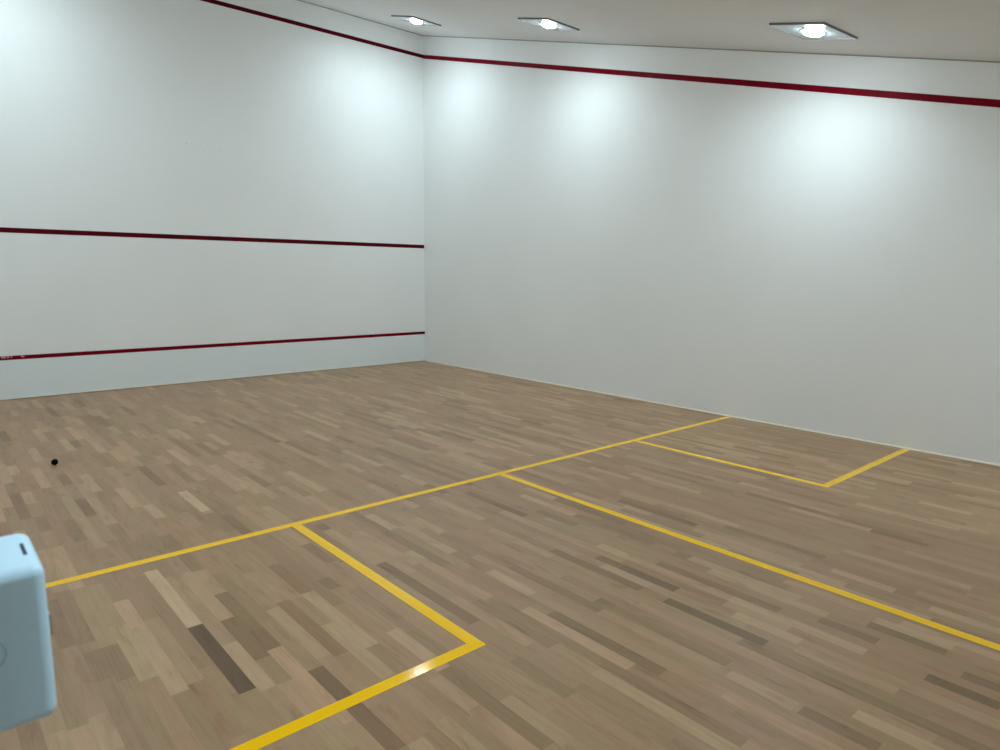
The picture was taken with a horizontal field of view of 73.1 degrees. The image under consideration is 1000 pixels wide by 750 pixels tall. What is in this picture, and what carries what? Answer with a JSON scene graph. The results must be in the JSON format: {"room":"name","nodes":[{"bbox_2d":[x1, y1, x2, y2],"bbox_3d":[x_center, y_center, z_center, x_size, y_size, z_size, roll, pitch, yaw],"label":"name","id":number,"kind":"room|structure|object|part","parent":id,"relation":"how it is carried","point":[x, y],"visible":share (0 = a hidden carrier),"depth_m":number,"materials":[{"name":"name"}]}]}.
{"room":"squash court","nodes":[
{"label":"squash court","id":0,"kind":"room"},
{"bbox_2d":[0,0,424,399],"bbox_3d":[-3.660,-2.455,8.634,6.700,5.063,0.150,-7,11,-41],"label":"wall","id":1,"kind":"structure","parent":0,"point":[176,117],"depth_m":8.46,"materials":[{"name":"paint"}]},
{"bbox_2d":[0,227,423,247],"bbox_3d":[-3.618,-1.756,8.682,6.396,0.053,0.001,-7,11,-41],"label":"service line","id":2,"kind":"object","parent":1,"relation":"attached to","point":[2,229],"visible":1,"depth_m":8.46,"materials":[{"name":"red paint"}]},
{"bbox_2d":[0,331,424,399],"bbox_3d":[-3.630,-0.182,8.917,6.394,0.477,0.017,-7,11,-41],"label":"board","id":3,"kind":"object","parent":1,"relation":"attached to","point":[36,375],"visible":1,"depth_m":8.64,"materials":[{"name":"paint"}]},
{"bbox_2d":[201,0,422,57],"bbox_3d":[-3.585,-4.587,8.250,6.396,0.052,0.001,-7,11,-41],"label":"boundary line","id":4,"kind":"object","parent":1,"relation":"attached to","point":[216,2],"visible":1,"depth_m":9.12,"materials":[{"name":"red paint"}]},
{"bbox_2d":[298,0,422,35],"bbox_3d":[-3.582,-4.883,8.204,6.400,0.010,0.004,-7,11,-41],"label":"trim","id":5,"kind":"structure","parent":1,"relation":"attached to","point":[298,0],"depth_m":9.58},
{"bbox_2d":[0,361,999,749],"bbox_3d":[-0.889,0.777,4.845,8.040,0.120,11.091,-7,11,-41],"label":"floor","id":6,"kind":"structure","parent":0,"point":[599,630],"depth_m":3.34,"materials":[{"name":"brown wood"}]},
{"bbox_2d":[51,459,57,464],"bbox_3d":[-3.295,0.644,4.993,0.045,0.045,0.045,-2,9,-18],"label":"ball","id":7,"kind":"object","parent":6,"relation":"on","point":[54,461],"visible":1,"depth_m":4.98,"materials":[{"name":"black rubber"}]},
{"bbox_2d":[230,524,485,749],"bbox_3d":[-1.235,1.037,2.719,1.690,0.001,1.656,-7,11,-41],"label":"service box line","id":8,"kind":"object","parent":6,"relation":"on","point":[472,643],"visible":1,"depth_m":2.53,"materials":[{"name":"yellow paint"}]},
{"bbox_2d":[45,416,729,587],"bbox_3d":[-0.032,0.720,4.885,6.384,0.001,0.054,-7,11,-41],"label":"short line","id":9,"kind":"object","parent":6,"relation":"on","point":[115,568],"visible":1,"depth_m":4.00,"materials":[{"name":"yellow paint"}]},
{"bbox_2d":[500,474,999,650],"bbox_3d":[1.589,1.009,3.115,0.054,0.001,4.780,-7,11,-41],"label":"half court line","id":10,"kind":"object","parent":6,"relation":"on","point":[958,633],"visible":1,"depth_m":3.32,"materials":[{"name":"yellow paint"}]},
{"bbox_2d":[635,440,909,487],"bbox_3d":[2.327,0.606,5.806,1.610,0.001,1.656,-7,11,-41],"label":"service box line","id":11,"kind":"object","parent":6,"relation":"on","point":[877,462],"visible":1,"depth_m":5.17,"materials":[{"name":"yellow paint"}]},
{"bbox_3d":[-0.523,-0.023,0.404,0.054,2.812,0.060,-7,11,-41],"label":"trim","id":12,"kind":"structure","parent":6,"relation":"on","visible":0},
{"bbox_2d":[0,534,56,732],"bbox_3d":[-0.443,0.211,0.513,0.165,0.128,0.096,-7,11,-41],"label":"wall box","id":13,"kind":"object","parent":12,"relation":"attached to","point":[27,680],"visible":1,"depth_m":0.52,"materials":[{"name":"blue plastic"}]},
{"bbox_2d":[302,0,999,60],"bbox_3d":[-0.715,-2.930,4.134,8.050,2.897,10.600,-7,11,-41],"label":"ceiling","id":14,"kind":"structure","parent":0,"point":[939,29],"depth_m":5.62,"materials":[{"name":"paint"}]},
{"bbox_2d":[391,15,441,25],"bbox_3d":[-1.089,-4.610,8.783,0.458,0.142,0.472,9,12,44],"label":"ceiling light","id":15,"kind":"object","parent":14,"relation":"attached to","point":[412,19],"visible":1,"depth_m":8.72,"materials":[{"name":"grey metal"}]},
{"bbox_3d":[-1.089,-4.612,8.782,0.462,0.012,0.462,-9,28,-44],"label":"plate","id":16,"kind":"part","parent":15,"relation":"part of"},
{"bbox_2d":[518,18,579,30],"bbox_3d":[0.513,-3.703,7.122,0.470,0.134,0.458,-7,11,-41],"label":"ceiling light","id":17,"kind":"object","parent":14,"relation":"attached to","point":[547,23],"visible":1,"depth_m":7.07,"materials":[{"name":"metal"}]},
{"bbox_2d":[769,22,857,39],"bbox_3d":[2.401,-2.636,5.172,0.474,0.146,0.459,-5,11,-35],"label":"ceiling light","id":18,"kind":"object","parent":14,"relation":"attached to","point":[803,30],"visible":1,"depth_m":5.12,"materials":[{"name":"metal"}]},
{"bbox_2d":[423,36,999,464],"bbox_3d":[2.245,-2.106,6.891,0.150,5.033,10.300,-7,11,-41],"label":"wall","id":19,"kind":"structure","parent":0,"point":[829,263],"depth_m":6.79,"materials":[{"name":"paint"}]},
{"bbox_2d":[423,55,999,107],"bbox_3d":[2.193,-2.928,6.717,0.001,2.739,10.289,-7,11,-41],"label":"boundary line","id":20,"kind":"object","parent":19,"relation":"attached to","point":[789,86],"visible":1,"depth_m":6.42,"materials":[{"name":"red paint"}]},
{"bbox_2d":[423,35,999,62],"bbox_3d":[2.199,-3.218,6.669,0.004,2.709,10.300,-7,11,-41],"label":"trim","id":21,"kind":"structure","parent":19,"relation":"attached to","point":[423,35],"depth_m":6.39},
{"bbox_2d":[425,360,999,465],"bbox_3d":[2.157,0.384,7.218,0.008,0.009,10.300,-7,11,-41],"label":"baseboard","id":22,"kind":"structure","parent":19,"relation":"attached to","point":[425,360],"depth_m":6.69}
]}

